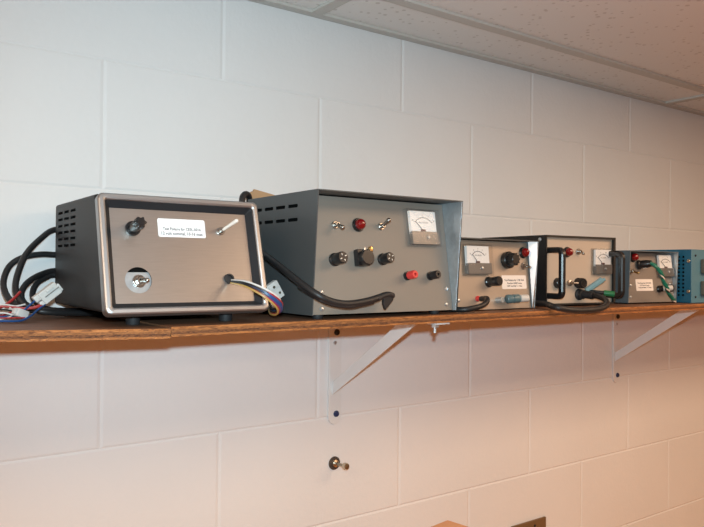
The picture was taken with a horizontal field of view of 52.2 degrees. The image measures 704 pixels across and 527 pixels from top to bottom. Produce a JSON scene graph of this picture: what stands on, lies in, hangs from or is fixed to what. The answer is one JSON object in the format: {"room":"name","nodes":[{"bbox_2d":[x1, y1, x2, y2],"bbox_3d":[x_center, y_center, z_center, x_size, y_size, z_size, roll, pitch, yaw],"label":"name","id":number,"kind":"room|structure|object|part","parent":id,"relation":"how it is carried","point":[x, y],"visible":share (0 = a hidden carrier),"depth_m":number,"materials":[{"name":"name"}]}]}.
{"room":"electronics workshop","nodes":[
{"label":"electronics workshop","id":0,"kind":"room"},
{"bbox_2d":[0,0,703,526],"bbox_3d":[0.374,0.737,1.758,6.400,2.520,0.120,1,0,-36],"label":"wall","id":1,"kind":"structure","parent":0,"point":[509,422],"depth_m":1.38,"materials":[{"name":"white paint"}]},
{"bbox_2d":[0,314,170,341],"bbox_3d":[-0.556,0.078,0.812,0.609,0.018,0.310,1,0,-36],"label":"shelf board","id":2,"kind":"object","parent":1,"relation":"attached to","point":[38,327],"visible":1,"depth_m":0.84,"materials":[{"name":"brown wood"}]},
{"bbox_2d":[0,282,62,321],"bbox_3d":[-0.428,0.047,0.892,0.068,0.047,0.130,0,0,30],"label":"harness","id":3,"kind":"object","parent":2,"relation":"on","point":[52,290],"visible":1,"depth_m":0.91,"materials":[{"name":"white plastic"}]},
{"bbox_3d":[-0.556,0.078,0.813,0.609,0.018,0.308,1,0,-36],"label":"plywood panel","id":4,"kind":"part","parent":2,"relation":"part of","materials":[{"name":"brown wood"}]},
{"bbox_2d":[312,0,350,14],"bbox_3d":[-0.027,-0.468,1.287,0.024,0.006,0.125,1,0,-36],"label":"trim","id":5,"kind":"structure","parent":1,"relation":"attached to","point":[330,5],"depth_m":1.30,"materials":[{"name":"grey paint"}]},
{"bbox_2d":[329,456,348,469],"bbox_3d":[-0.022,0.385,1.368,0.026,0.026,0.043,1,0,-36],"label":"wall hook","id":6,"kind":"object","parent":1,"relation":"attached to","point":[334,462],"visible":1,"depth_m":1.38,"materials":[{"name":"brown"}]},
{"bbox_2d":[329,456,339,469],"bbox_3d":[-0.033,0.385,1.383,0.026,0.026,0.005,1,0,-36],"label":"washer","id":7,"kind":"object","parent":6,"relation":"in","point":[334,462],"depth_m":1.38,"materials":[{"name":"metal"}]},
{"bbox_2d":[328,322,449,423],"bbox_3d":[0.053,0.202,1.262,0.033,0.216,0.303,1,0,-36],"label":"shelf bracket","id":8,"kind":"object","parent":1,"relation":"attached to","point":[336,380],"visible":0.92,"depth_m":1.37,"materials":[{"name":"white metal"}]},
{"bbox_3d":[-0.033,0.202,1.384,0.029,0.215,0.004,1,0,-36],"label":"wall plate","id":9,"kind":"part","parent":8,"relation":"part of","materials":[{"name":"white metal"}]},
{"bbox_3d":[0.056,0.095,1.264,0.029,0.003,0.302,1,0,-36],"label":"shelf arm","id":10,"kind":"part","parent":8,"relation":"part of","materials":[{"name":"white metal"}]},
{"bbox_2d":[112,302,703,336],"bbox_3d":[0.684,0.096,1.718,2.461,0.012,0.310,1,0,-36],"label":"shelf board","id":11,"kind":"object","parent":1,"relation":"attached to","point":[204,324],"visible":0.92,"depth_m":1.07,"materials":[{"name":"brown wood"}]},
{"bbox_2d":[0,193,283,324],"bbox_3d":[-0.279,-0.004,0.991,0.338,0.164,0.325,1,0,-35],"label":"supplies","id":12,"kind":"object","parent":11,"relation":"on","point":[129,256],"visible":0.98,"depth_m":0.93,"materials":[{"name":"grey metal"}]},
{"bbox_3d":[-0.264,-0.047,0.882,0.019,0.019,0.032,1,-14,-37],"label":"fluted knob","id":13,"kind":"part","parent":12,"relation":"part of","materials":[{"name":"black plastic"}]},
{"bbox_2d":[125,267,150,292],"bbox_3d":[-0.264,0.021,0.883,0.037,0.042,0.001,1,-16,-35],"label":"switch plate","id":14,"kind":"object","parent":12,"relation":"attached to","point":[134,276],"depth_m":0.88,"materials":[{"name":"metal"}]},
{"bbox_2d":[132,275,149,287],"bbox_3d":[-0.256,0.022,0.876,0.017,0.017,0.024,1,0,-36],"label":"toggle switch","id":15,"kind":"object","parent":12,"relation":"attached to","point":[138,281],"depth_m":0.88,"materials":[{"name":"silver metal"}]},
{"bbox_3d":[-0.215,-0.009,0.924,0.186,0.123,0.001,1,-16,-35],"label":"panel","id":16,"kind":"part","parent":12,"relation":"part of","materials":[{"name":"grey metal"}]},
{"bbox_2d":[217,219,238,234],"bbox_3d":[-0.165,-0.049,0.954,0.019,0.021,0.029,1,0,-36],"label":"toggle switch","id":17,"kind":"object","parent":12,"relation":"attached to","point":[224,226],"depth_m":0.97,"materials":[{"name":"silver metal"}]},
{"bbox_2d":[250,189,273,198],"bbox_3d":[-0.135,-0.023,1.247,0.101,0.206,0.004,1,0,-36],"label":"cardboard sheet","id":18,"kind":"object","parent":11,"relation":"on","point":[255,193],"visible":0.05,"depth_m":1.23,"materials":[{"name":"brown cardboard"}]},
{"bbox_2d":[239,189,462,318],"bbox_3d":[-0.018,-0.020,1.161,0.308,0.199,0.275,1,0,-36],"label":"supplies","id":19,"kind":"object","parent":11,"relation":"on","point":[328,252],"visible":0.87,"depth_m":1.08,"materials":[{"name":"grey paint"}]},
{"bbox_3d":[-0.102,-0.029,1.087,0.283,0.182,0.114,0,0,37],"label":"power cord","id":20,"kind":"part","parent":19,"relation":"part of","materials":[{"name":"black plastic"}]},
{"bbox_2d":[332,221,344,229],"bbox_3d":[-0.019,-0.056,1.048,0.012,0.014,0.023,1,0,-36],"label":"toggle switch","id":21,"kind":"object","parent":19,"relation":"attached to","point":[336,225],"depth_m":1.05,"materials":[{"name":"silver metal"}]},
{"bbox_2d":[352,218,365,231],"bbox_3d":[0.013,-0.058,1.076,0.021,0.021,0.016,1,0,-36],"label":"lamp","id":22,"kind":"object","parent":19,"relation":"on","point":[358,224],"depth_m":1.07,"materials":[{"name":"red plastic"}]},
{"bbox_3d":[0.018,-0.009,1.065,0.024,0.025,0.020,1,-10,-36],"label":"dial knob","id":23,"kind":"part","parent":19,"relation":"part of","materials":[{"name":"black plastic"}]},
{"bbox_3d":[0.045,-0.012,1.099,0.272,0.174,0.002,1,-10,-36],"label":"panel","id":24,"kind":"part","parent":19,"relation":"part of","materials":[{"name":"grey metal"}]},
{"bbox_2d":[378,218,390,229],"bbox_3d":[0.050,-0.060,1.099,0.012,0.018,0.021,1,0,-36],"label":"toggle switch","id":25,"kind":"object","parent":19,"relation":"attached to","point":[383,223],"depth_m":1.10,"materials":[{"name":"silver metal"}]},
{"bbox_3d":[0.092,0.018,1.113,0.014,0.014,0.020,1,-10,-36],"label":"binding post","id":26,"kind":"part","parent":19,"relation":"part of","materials":[{"name":"red plastic"}]},
{"bbox_3d":[0.113,-0.065,1.152,0.053,0.037,0.005,1,-10,-36],"label":"plate","id":27,"kind":"part","parent":19,"relation":"part of","materials":[{"name":"white plastic"}]},
{"bbox_3d":[0.117,-0.040,1.148,0.057,0.021,0.007,1,-10,-36],"label":"plate","id":28,"kind":"part","parent":19,"relation":"part of","materials":[{"name":"grey"}]},
{"bbox_3d":[0.131,0.018,1.141,0.014,0.014,0.020,1,-10,-36],"label":"binding post","id":29,"kind":"part","parent":19,"relation":"part of","materials":[{"name":"black plastic"}]},
{"bbox_2d":[440,237,538,311],"bbox_3d":[0.199,0.020,1.331,0.236,0.126,0.236,1,0,-38],"label":"supplies","id":30,"kind":"object","parent":11,"relation":"on","point":[493,273],"visible":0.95,"depth_m":1.28,"materials":[{"name":"grey paint"}]},
{"bbox_3d":[0.219,-0.013,1.256,0.056,0.034,0.005,1,-6,-38],"label":"plate","id":31,"kind":"part","parent":30,"relation":"part of","materials":[{"name":"white plastic"}]},
{"bbox_3d":[0.222,0.009,1.255,0.060,0.019,0.007,1,-6,-38],"label":"plate","id":32,"kind":"part","parent":30,"relation":"part of","materials":[{"name":"grey"}]},
{"bbox_3d":[0.251,0.021,1.284,0.203,0.122,0.002,1,-6,-38],"label":"panel","id":33,"kind":"part","parent":30,"relation":"part of","materials":[{"name":"grey metal"}]},
{"bbox_2d":[496,297,504,302],"bbox_3d":[0.264,0.065,1.280,0.011,0.011,0.012,1,-6,-38],"label":"socket","id":34,"kind":"object","parent":30,"relation":"attached to","point":[498,299],"depth_m":1.28,"materials":[{"name":"metal"}]},
{"bbox_3d":[0.288,-0.007,1.300,0.031,0.031,0.024,1,-6,-38],"label":"dial knob","id":35,"kind":"part","parent":30,"relation":"part of","materials":[{"name":"black plastic"}]},
{"bbox_2d":[519,247,529,257],"bbox_3d":[0.323,-0.020,1.335,0.021,0.021,0.016,1,0,-36],"label":"lamp","id":36,"kind":"object","parent":30,"relation":"on","point":[524,252],"depth_m":1.33,"materials":[{"name":"red plastic"}]},
{"bbox_2d":[521,263,531,268],"bbox_3d":[0.324,0.005,1.331,0.014,0.013,0.019,1,0,-36],"label":"toggle switch","id":37,"kind":"object","parent":30,"relation":"attached to","point":[523,265],"depth_m":1.33,"materials":[{"name":"silver metal"}]},
{"bbox_2d":[488,235,624,312],"bbox_3d":[0.413,0.018,1.470,0.284,0.147,0.307,1,0,-30],"label":"supplies","id":38,"kind":"object","parent":11,"relation":"on","point":[571,270],"visible":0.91,"depth_m":1.45,"materials":[{"name":"black paint"}]},
{"bbox_3d":[0.413,0.039,1.430,0.022,0.021,0.010,1,0,-30],"label":"collar knob","id":39,"kind":"part","parent":38,"relation":"part of","materials":[{"name":"black plastic"}]},
{"bbox_3d":[0.398,0.019,1.401,0.012,0.102,0.044,1,0,-30],"label":"carry handle","id":40,"kind":"part","parent":38,"relation":"part of","materials":[{"name":"black plastic"}]},
{"bbox_2d":[564,247,572,256],"bbox_3d":[0.437,-0.023,1.442,0.021,0.021,0.016,1,0,-36],"label":"lamp","id":41,"kind":"object","parent":38,"relation":"attached to","point":[569,250],"depth_m":1.44,"materials":[{"name":"red plastic"}]},
{"bbox_3d":[0.410,0.073,1.402,0.178,0.036,0.220,1,0,-19],"label":"output cord","id":42,"kind":"part","parent":38,"relation":"part of","materials":[{"name":"black plastic"}]},
{"bbox_3d":[0.463,0.014,1.466,0.197,0.134,0.002,1,0,-30],"label":"panel","id":43,"kind":"part","parent":38,"relation":"part of","materials":[{"name":"beige paint"}]},
{"bbox_2d":[576,249,584,254],"bbox_3d":[0.465,-0.024,1.457,0.013,0.013,0.017,1,0,-36],"label":"toggle switch","id":44,"kind":"object","parent":38,"relation":"attached to","point":[578,251],"depth_m":1.46,"materials":[{"name":"silver metal"}]},
{"bbox_3d":[0.463,0.040,1.455,0.021,0.021,0.018,1,0,-30],"label":"dial knob","id":45,"kind":"part","parent":38,"relation":"part of","materials":[{"name":"black plastic"}]},
{"bbox_3d":[0.521,-0.011,1.494,0.045,0.034,0.005,1,0,-30],"label":"plate","id":46,"kind":"part","parent":38,"relation":"part of","materials":[{"name":"white"}]},
{"bbox_3d":[0.522,0.012,1.494,0.048,0.019,0.007,1,0,-30],"label":"plate","id":47,"kind":"part","parent":38,"relation":"part of","materials":[{"name":"grey metal"}]},
{"bbox_3d":[0.548,0.023,1.491,0.012,0.098,0.041,1,0,-30],"label":"carry handle","id":48,"kind":"part","parent":38,"relation":"part of","materials":[{"name":"black plastic"}]},
{"bbox_2d":[615,250,678,303],"bbox_3d":[0.651,0.031,1.616,0.164,0.116,0.176,1,0,-30],"label":"supplies","id":49,"kind":"object","parent":11,"relation":"on","point":[650,276],"visible":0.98,"depth_m":1.59,"materials":[{"name":"grey metal"}]},
{"bbox_2d":[630,269,638,273],"bbox_3d":[0.614,0.017,1.561,0.013,0.012,0.022,1,0,-36],"label":"toggle switch","id":50,"kind":"object","parent":49,"relation":"attached to","point":[632,271],"depth_m":1.56,"materials":[{"name":"silver metal"}]},
{"bbox_2d":[630,253,638,261],"bbox_3d":[0.620,-0.013,1.573,0.021,0.021,0.016,1,0,-36],"label":"lamp","id":51,"kind":"object","parent":49,"relation":"on","point":[634,256],"depth_m":1.57,"materials":[{"name":"red plastic"}]},
{"bbox_3d":[0.661,0.031,1.599,0.160,0.111,0.002,1,-8,-30],"label":"panel","id":52,"kind":"part","parent":49,"relation":"part of","materials":[{"name":"grey metal"}]},
{"bbox_3d":[0.708,-0.002,1.625,0.043,0.034,0.005,1,-8,-30],"label":"plate","id":53,"kind":"part","parent":49,"relation":"part of","materials":[{"name":"white"}]},
{"bbox_3d":[0.711,0.020,1.623,0.046,0.019,0.007,1,-8,-30],"label":"plate","id":54,"kind":"part","parent":49,"relation":"part of","materials":[{"name":"grey plastic"}]},
{"bbox_2d":[616,249,703,302],"bbox_3d":[0.813,0.030,1.768,0.263,0.122,0.212,1,0,-36],"label":"equipment case","id":55,"kind":"object","parent":11,"relation":"on","point":[690,279],"visible":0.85,"depth_m":1.63,"materials":[{"name":"blue metal"}]},
{"bbox_3d":[0.869,0.030,1.693,0.261,0.121,0.002,1,0,-36],"label":"panel","id":56,"kind":"part","parent":55,"relation":"part of","materials":[{"name":"blue metal"}]},
{"bbox_2d":[248,0,703,115],"bbox_3d":[0.426,-0.462,1.708,6.400,0.006,0.021,1,0,-36],"label":"trim","id":57,"kind":"structure","parent":1,"relation":"attached to","point":[273,3],"depth_m":1.56,"materials":[{"name":"grey paint"}]},
{"bbox_2d":[511,516,545,526],"bbox_3d":[0.422,0.677,1.714,0.123,0.122,0.008,1,0,-36],"label":"wall plate","id":58,"kind":"object","parent":1,"relation":"attached to","point":[539,522],"visible":1,"depth_m":1.73,"materials":[{"name":"brown wood"}]},
{"bbox_2d":[383,0,703,93],"bbox_3d":[0.513,-0.462,1.589,6.400,0.006,0.024,1,0,-36],"label":"trim","id":59,"kind":"structure","parent":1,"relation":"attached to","point":[412,4],"depth_m":1.49,"materials":[{"name":"grey paint"}]},
{"bbox_2d":[612,309,699,382],"bbox_3d":[0.785,0.211,1.798,0.033,0.216,0.304,1,0,-32],"label":"shelf bracket","id":60,"kind":"object","parent":1,"relation":"attached to","point":[618,353],"visible":0.77,"depth_m":1.88,"materials":[{"name":"white metal"}]},
{"bbox_3d":[0.709,0.211,1.926,0.029,0.215,0.004,1,0,-36],"label":"wall plate","id":61,"kind":"part","parent":60,"relation":"part of","materials":[{"name":"white metal"}]},
{"bbox_2d":[665,94,703,104],"bbox_3d":[0.933,-0.456,1.989,0.024,0.006,0.125,1,0,-36],"label":"trim","id":62,"kind":"structure","parent":1,"relation":"attached to","point":[691,98],"depth_m":1.99,"materials":[{"name":"grey paint"}]},
{"bbox_2d":[279,0,703,111],"bbox_3d":[1.659,-0.476,0.021,6.400,0.024,4.200,1,0,-36],"label":"ceiling","id":63,"kind":"structure","parent":0,"point":[664,37],"depth_m":1.44,"materials":[{"name":"tile"}]},
{"bbox_3d":[1.637,2.028,0.007,6.600,0.100,4.400,1,0,-36],"label":"floor","id":64,"kind":"structure","parent":0,"visible":0},
{"bbox_3d":[0.734,1.528,1.420,4.600,0.900,0.848,1,0,-36],"label":"workbench","id":65,"kind":"object","parent":64,"relation":"on","visible":0},
{"bbox_2d":[432,520,467,526],"bbox_3d":[0.204,0.753,1.082,0.255,0.637,0.130,0,0,45],"label":"cardboard box","id":66,"kind":"object","parent":65,"relation":"on","point":[447,523],"visible":1,"depth_m":1.19,"materials":[{"name":"brown cardboard"}]}
]}

